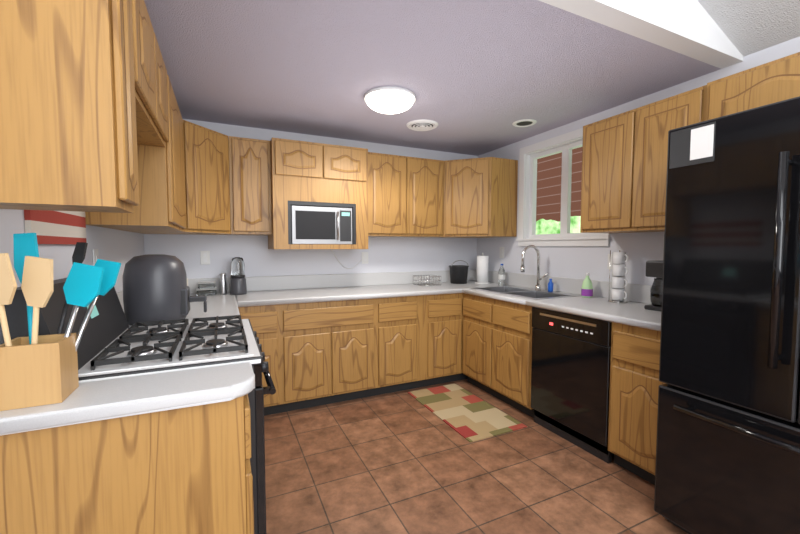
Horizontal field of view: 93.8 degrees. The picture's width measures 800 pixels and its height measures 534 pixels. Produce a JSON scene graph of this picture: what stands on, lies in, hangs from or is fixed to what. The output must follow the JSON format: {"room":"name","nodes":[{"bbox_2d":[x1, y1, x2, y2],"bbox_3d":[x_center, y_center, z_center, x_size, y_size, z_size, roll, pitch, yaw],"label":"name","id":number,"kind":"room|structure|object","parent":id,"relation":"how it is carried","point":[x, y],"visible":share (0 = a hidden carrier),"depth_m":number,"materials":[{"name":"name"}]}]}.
{"room":"kitchen","nodes":[
{"label":"kitchen","id":0,"kind":"room"},
{"bbox_2d":[0,209,143,344],"bbox_3d":[-0.777,-0.542,0.163,0.120,3.627,6.210,-1,3,-25],"label":"wall","id":1,"kind":"structure","parent":0,"point":[122,247],"depth_m":1.67,"materials":[{"name":"white paint"}]},
{"bbox_2d":[24,210,86,244],"bbox_3d":[-1.276,-0.200,1.402,0.014,0.230,0.520,-1,3,-25],"label":"framed picture","id":2,"kind":"object","parent":1,"relation":"attached to","point":[56,227],"visible":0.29,"depth_m":1.35},
{"bbox_2d":[0,0,151,219],"bbox_3d":[-0.880,-0.520,0.935,0.344,0.740,0.198,-1,3,-25],"label":"upper cabinet","id":3,"kind":"object","parent":1,"relation":"attached to","point":[91,123],"depth_m":0.89,"materials":[{"name":"brown wood"}]},
{"bbox_2d":[93,249,98,265],"bbox_3d":[-1.461,-0.029,1.800,0.008,0.115,0.070,-1,3,-25],"label":"light switch","id":4,"kind":"object","parent":1,"relation":"attached to","point":[95,255],"visible":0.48,"depth_m":1.78,"materials":[{"name":"white plastic"}]},
{"bbox_2d":[85,88,186,231],"bbox_3d":[-1.410,-0.582,2.059,0.344,0.740,0.778,-1,3,-25],"label":"upper cabinet","id":5,"kind":"object","parent":1,"relation":"attached to","point":[166,170],"depth_m":1.80,"materials":[{"name":"brown wood"}]},
{"bbox_2d":[144,2,163,127],"bbox_3d":[-1.002,-0.719,1.185,0.344,0.370,0.378,-1,3,-25],"label":"upper cabinet","id":6,"kind":"object","parent":1,"relation":"attached to","point":[153,70],"depth_m":1.38,"materials":[{"name":"brown wood"}]},
{"bbox_2d":[148,51,175,151],"bbox_3d":[-1.163,-0.738,1.527,0.344,0.370,0.379,-1,3,-25],"label":"upper cabinet","id":7,"kind":"object","parent":1,"relation":"attached to","point":[165,137],"depth_m":1.74,"materials":[{"name":"brown wood"}]},
{"bbox_2d":[129,120,230,234],"bbox_3d":[-1.585,-0.619,2.742,0.610,0.740,0.610,-1,3,-25],"label":"upper cabinet","id":8,"kind":"object","parent":1,"relation":"attached to","point":[206,157],"visible":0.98,"depth_m":2.63,"materials":[{"name":"brown wood"}]},
{"bbox_2d":[117,281,243,324],"bbox_3d":[-1.273,0.227,2.152,0.635,0.165,0.746,-1,3,-25],"label":"countertop","id":9,"kind":"structure","parent":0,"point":[227,304],"depth_m":2.46,"materials":[{"name":"laminate"}]},
{"bbox_2d":[123,254,206,325],"bbox_3d":[-1.220,0.107,1.954,0.370,0.345,0.280,-1,3,-25],"label":"air fryer","id":10,"kind":"object","parent":9,"relation":"on","point":[156,287],"visible":0.9,"depth_m":1.83,"materials":[{"name":"grey plastic"}]},
{"bbox_2d":[144,119,477,278],"bbox_3d":[-0.585,-0.117,3.647,3.170,2.400,0.120,-1,3,-25],"label":"wall","id":11,"kind":"structure","parent":0,"point":[385,254],"depth_m":3.46,"materials":[{"name":"white paint"}]},
{"bbox_2d":[200,251,209,264],"bbox_3d":[-1.612,-0.077,3.094,0.070,0.114,0.008,-1,3,-25],"label":"electrical outlet","id":12,"kind":"object","parent":11,"relation":"attached to","point":[204,257],"visible":1,"depth_m":3.09,"materials":[{"name":"white plastic"}]},
{"bbox_2d":[228,136,271,234],"bbox_3d":[-1.228,-0.636,3.056,0.299,0.740,0.345,-1,3,-25],"label":"upper cabinet","id":13,"kind":"object","parent":11,"relation":"attached to","point":[249,159],"depth_m":2.90,"materials":[{"name":"brown wood"}]},
{"bbox_2d":[268,138,367,248],"bbox_3d":[-0.715,-0.586,3.245,0.785,0.860,0.445,-1,3,-25],"label":"upper cabinet","id":14,"kind":"object","parent":11,"relation":"attached to","point":[304,173],"visible":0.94,"depth_m":3.03,"materials":[{"name":"brown wood"}]},
{"bbox_2d":[291,205,352,243],"bbox_3d":[-0.712,-0.351,3.252,0.505,0.309,0.420,-1,3,-25],"label":"microwave","id":15,"kind":"object","parent":14,"relation":"in","point":[319,225],"visible":1,"depth_m":3.08,"materials":[{"name":"silver metal"}]},
{"bbox_2d":[362,252,367,263],"bbox_3d":[-0.345,-0.089,3.691,0.070,0.114,0.008,-1,3,-25],"label":"electrical outlet","id":16,"kind":"object","parent":11,"relation":"attached to","point":[364,257],"visible":1,"depth_m":3.69,"materials":[{"name":"white plastic"}]},
{"bbox_2d":[368,152,407,236],"bbox_3d":[-0.193,-0.662,3.542,0.412,0.740,0.345,-1,3,-25],"label":"upper cabinet","id":17,"kind":"object","parent":11,"relation":"attached to","point":[405,196],"depth_m":3.39,"materials":[{"name":"brown wood"}]},
{"bbox_2d":[404,157,443,236],"bbox_3d":[0.180,-0.672,3.718,0.412,0.740,0.345,-1,3,-25],"label":"upper cabinet","id":18,"kind":"object","parent":11,"relation":"attached to","point":[425,176],"depth_m":3.56,"materials":[{"name":"brown wood"}]},
{"bbox_2d":[439,157,517,237],"bbox_3d":[0.721,-0.677,3.809,0.640,0.740,0.640,-1,3,-25],"label":"upper cabinet","id":19,"kind":"object","parent":11,"relation":"attached to","point":[480,197],"visible":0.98,"depth_m":3.58,"materials":[{"name":"brown wood"}]},
{"bbox_2d":[144,0,719,155],"bbox_3d":[-0.074,-1.206,2.501,3.170,0.100,2.280,-1,3,-25],"label":"ceiling","id":20,"kind":"structure","parent":0,"point":[477,77],"depth_m":2.12,"materials":[{"name":"grey"}]},
{"bbox_2d":[364,86,415,113],"bbox_3d":[-0.068,-1.111,2.553,0.350,0.094,0.350,-1,3,-25],"label":"dome light","id":21,"kind":"object","parent":20,"relation":"attached to","point":[389,99],"visible":1,"depth_m":2.45,"materials":[{"name":"white glass"}]},
{"bbox_2d":[406,119,437,130],"bbox_3d":[0.187,-1.181,3.134,0.270,0.020,0.270,-1,3,-25],"label":"ceiling vent","id":22,"kind":"object","parent":20,"relation":"in","point":[421,125],"visible":1,"depth_m":3.11,"materials":[{"name":"white"}]},
{"bbox_2d":[512,119,536,126],"bbox_3d":[1.027,-1.184,3.087,0.194,0.008,0.194,-1,3,-25],"label":"recessed light","id":23,"kind":"object","parent":20,"relation":"in","point":[525,123],"visible":1,"depth_m":3.08,"materials":[{"name":"white metal"}]},
{"bbox_2d":[264,379,687,533],"bbox_3d":[0.742,1.283,0.923,3.430,0.100,6.310,-1,3,-25],"label":"floor","id":24,"kind":"structure","parent":0,"point":[402,462],"depth_m":2.06,"materials":[{"name":"brown tile"}]},
{"bbox_2d":[0,394,253,533],"bbox_3d":[-1.081,0.759,1.762,0.625,0.854,1.741,-1,3,-25],"label":"base cabinet","id":25,"kind":"object","parent":24,"relation":"on","point":[186,470],"visible":0.58,"depth_m":0.97,"materials":[{"name":"brown wood"}]},
{"bbox_2d":[0,319,254,435],"bbox_3d":[-0.743,0.288,1.028,0.635,0.165,0.222,-1,3,-25],"label":"countertop","id":26,"kind":"structure","parent":25,"relation":"on","point":[85,402],"depth_m":0.99,"materials":[{"name":"laminate"}]},
{"bbox_2d":[0,233,120,410],"bbox_3d":[-0.899,0.121,0.988,0.246,0.421,0.226,-1,3,-25],"label":"utensil holder","id":27,"kind":"object","parent":26,"relation":"on","point":[37,370],"visible":1,"depth_m":0.91,"materials":[{"name":"brown wood"}]},
{"bbox_2d":[4,278,275,533],"bbox_3d":[-0.903,0.617,1.514,0.697,1.165,0.753,-1,3,-25],"label":"gas range","id":28,"kind":"object","parent":24,"relation":"on","point":[113,344],"visible":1,"depth_m":1.30,"materials":[{"name":"black"}]},
{"bbox_2d":[238,304,285,415],"bbox_3d":[-1.158,0.692,3.006,0.310,0.854,0.624,-1,3,-25],"label":"base cabinet","id":29,"kind":"object","parent":24,"relation":"on","point":[266,320],"depth_m":2.77,"materials":[{"name":"brown wood"}]},
{"bbox_2d":[282,298,377,411],"bbox_3d":[-0.672,0.679,3.235,0.765,0.854,0.624,-1,3,-25],"label":"base cabinet","id":30,"kind":"object","parent":24,"relation":"on","point":[322,353],"depth_m":2.96,"materials":[{"name":"brown wood"}]},
{"bbox_2d":[378,295,425,394],"bbox_3d":[-0.127,0.666,3.491,0.440,0.854,0.624,-1,3,-25],"label":"base cabinet","id":31,"kind":"object","parent":24,"relation":"on","point":[401,320],"depth_m":3.22,"materials":[{"name":"brown wood"}]},
{"bbox_2d":[426,293,465,385],"bbox_3d":[0.267,0.656,3.676,0.431,0.854,0.624,-1,3,-25],"label":"base cabinet","id":32,"kind":"object","parent":24,"relation":"on","point":[444,312],"depth_m":3.41,"materials":[{"name":"brown wood"}]},
{"bbox_2d":[188,270,459,306],"bbox_3d":[-0.422,0.228,3.320,3.166,0.295,0.640,-1,3,-25],"label":"countertop","id":33,"kind":"structure","parent":32,"relation":"on","point":[261,290],"depth_m":3.37,"materials":[{"name":"laminate"}]},
{"bbox_2d":[196,281,216,295],"bbox_3d":[-1.545,0.171,2.989,0.150,0.105,0.150,-1,3,-25],"label":"glass containers","id":34,"kind":"object","parent":33,"relation":"on","point":[207,288],"visible":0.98,"depth_m":2.93,"materials":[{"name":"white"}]},
{"bbox_2d":[219,273,226,294],"bbox_3d":[-1.432,0.136,3.029,0.056,0.170,0.056,-1,3,-25],"label":"shaker","id":35,"kind":"object","parent":33,"relation":"on","point":[223,285],"visible":1,"depth_m":3.01,"materials":[{"name":"silver metal"}]},
{"bbox_2d":[230,257,246,294],"bbox_3d":[-1.315,0.071,3.036,0.130,0.300,0.130,-1,3,-25],"label":"blender","id":36,"kind":"object","parent":33,"relation":"on","point":[238,285],"visible":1,"depth_m":2.99,"materials":[{"name":"grey"}]},
{"bbox_2d":[413,275,440,285],"bbox_3d":[0.272,0.134,3.777,0.224,0.091,0.185,-1,3,-25],"label":"wire basket","id":37,"kind":"object","parent":33,"relation":"on","point":[426,281],"visible":1,"depth_m":3.78,"materials":[{"name":"silver metal"}]},
{"bbox_2d":[449,260,468,283],"bbox_3d":[0.621,0.050,3.948,0.215,0.243,0.210,-1,3,-25],"label":"bucket","id":38,"kind":"object","parent":33,"relation":"on","point":[458,274],"visible":1,"depth_m":3.87,"materials":[{"name":"black"}]},
{"bbox_2d":[475,253,489,283],"bbox_3d":[0.861,0.013,3.904,0.150,0.320,0.150,-1,3,-25],"label":"paper towel roll","id":39,"kind":"object","parent":33,"relation":"on","point":[482,269],"visible":1,"depth_m":3.85,"materials":[{"name":"white paper"}]},
{"bbox_2d":[498,264,504,285],"bbox_3d":[1.014,0.076,3.725,0.067,0.215,0.067,-1,3,-25],"label":"water bottle","id":40,"kind":"object","parent":33,"relation":"on","point":[501,277],"visible":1,"depth_m":3.70,"materials":[{"name":"clear plastic"}]},
{"bbox_2d":[408,383,526,441],"bbox_3d":[0.484,1.117,2.967,0.490,0.007,0.920,-1,3,-25],"label":"kitchen rug","id":41,"kind":"object","parent":24,"relation":"on","point":[467,415],"visible":0.86,"depth_m":2.88,"materials":[{"name":"beige fabric"}]},
{"bbox_2d":[462,293,665,484],"bbox_3d":[1.245,0.704,2.786,0.625,0.854,1.862,-1,3,-25],"label":"base cabinet","id":42,"kind":"object","parent":24,"relation":"on","point":[497,351],"visible":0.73,"depth_m":2.17,"materials":[{"name":"brown wood"}]},
{"bbox_2d":[460,245,660,330],"bbox_3d":[1.249,0.122,2.735,0.635,0.571,1.830,-1,3,-25],"label":"countertop","id":43,"kind":"structure","parent":42,"relation":"on","point":[524,289],"depth_m":2.80,"materials":[{"name":"laminate"}]},
{"bbox_2d":[548,279,552,291],"bbox_3d":[1.281,0.154,3.180,0.044,0.110,0.044,-1,3,-25],"label":"soap","id":44,"kind":"object","parent":43,"relation":"on","point":[550,286],"visible":1,"depth_m":3.17,"materials":[{"name":"blue plastic"}]},
{"bbox_2d":[581,273,592,297],"bbox_3d":[1.427,0.138,2.849,0.081,0.185,0.081,-1,3,-25],"label":"dish soap","id":45,"kind":"object","parent":43,"relation":"on","point":[587,289],"visible":1,"depth_m":2.82,"materials":[{"name":"green plastic"}]},
{"bbox_2d":[608,250,628,302],"bbox_3d":[1.521,0.064,2.598,0.120,0.360,0.126,-1,3,-25],"label":"mugs","id":46,"kind":"object","parent":43,"relation":"on","point":[619,269],"visible":1,"depth_m":2.57,"materials":[{"name":"white ceramic"}]},
{"bbox_2d":[644,260,662,310],"bbox_3d":[1.616,0.112,2.273,0.187,0.300,0.150,-1,3,-25],"label":"coffee maker","id":47,"kind":"object","parent":43,"relation":"on","point":[654,268],"visible":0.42,"depth_m":2.25,"materials":[{"name":"black plastic"}]},
{"bbox_2d":[531,307,613,462],"bbox_3d":[1.338,0.718,2.562,0.592,0.850,0.596,-1,3,-25],"label":"dishwasher","id":48,"kind":"object","parent":24,"relation":"on","point":[570,374],"visible":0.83,"depth_m":2.39,"materials":[{"name":"black metal"}]},
{"bbox_2d":[654,96,799,533],"bbox_3d":[1.706,0.308,1.438,0.883,1.790,0.905,-1,3,-25],"label":"fridge","id":49,"kind":"object","parent":24,"relation":"on","point":[728,442],"visible":1,"depth_m":1.44,"materials":[{"name":"black metal"}]},
{"bbox_2d":[476,36,799,284],"bbox_3d":[2.200,-0.015,1.595,0.120,2.420,6.210,-1,3,-25],"label":"wall","id":50,"kind":"structure","parent":0,"point":[640,249],"depth_m":2.89,"materials":[{"name":"white paint"}]},
{"bbox_2d":[499,247,503,257],"bbox_3d":[1.054,-0.149,3.875,0.008,0.114,0.070,-1,3,-25],"label":"electrical outlet","id":51,"kind":"object","parent":50,"relation":"attached to","point":[501,252],"visible":1,"depth_m":3.87,"materials":[{"name":"white plastic"}]},
{"bbox_2d":[516,128,610,245],"bbox_3d":[1.396,-0.647,3.210,0.132,0.935,0.965,-1,3,-25],"label":"window","id":52,"kind":"structure","parent":50,"relation":"in","point":[529,155],"depth_m":3.30,"materials":[{"name":"white"}]},
{"bbox_2d":[607,254,612,268],"bbox_3d":[1.573,-0.040,2.776,0.008,0.114,0.070,-1,3,-25],"label":"electrical outlet","id":53,"kind":"object","parent":50,"relation":"attached to","point":[610,264],"visible":0.4,"depth_m":2.79,"materials":[{"name":"white plastic"}]},
{"bbox_2d":[580,85,706,232],"bbox_3d":[1.569,-0.598,2.354,0.345,0.740,0.747,-1,3,-25],"label":"upper cabinet","id":54,"kind":"object","parent":50,"relation":"attached to","point":[624,171],"visible":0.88,"depth_m":2.29,"materials":[{"name":"brown wood"}]},
{"bbox_2d":[705,52,799,120],"bbox_3d":[1.936,-0.769,1.541,0.365,0.310,1.011,-1,3,-25],"label":"upper cabinet","id":55,"kind":"object","parent":50,"relation":"attached to","point":[775,81],"visible":0.48,"depth_m":1.73,"materials":[{"name":"brown wood"}]},
{"bbox_2d":[539,0,742,68],"bbox_3d":[0.433,-1.761,1.392,3.170,1.327,0.100,-1,3,-25],"label":"fascia beam","id":56,"kind":"structure","parent":0,"point":[690,28],"depth_m":1.79,"materials":[{"name":"white paint"}]},
{"bbox_2d":[698,0,799,56],"bbox_3d":[1.324,-1.654,-0.357,3.290,1.350,3.830,-1,3,-25],"label":"ceiling","id":57,"kind":"structure","parent":0,"point":[748,27],"depth_m":1.86,"materials":[{"name":"white paint"}]},
{"label":"outside","id":58,"kind":"structure","parent":0,"visible":0},
{"bbox_2d":[536,147,581,234],"bbox_3d":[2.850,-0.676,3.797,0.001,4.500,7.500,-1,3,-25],"label":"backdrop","id":59,"kind":"structure","parent":58,"point":[548,198],"depth_m":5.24,"materials":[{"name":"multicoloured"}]}
]}

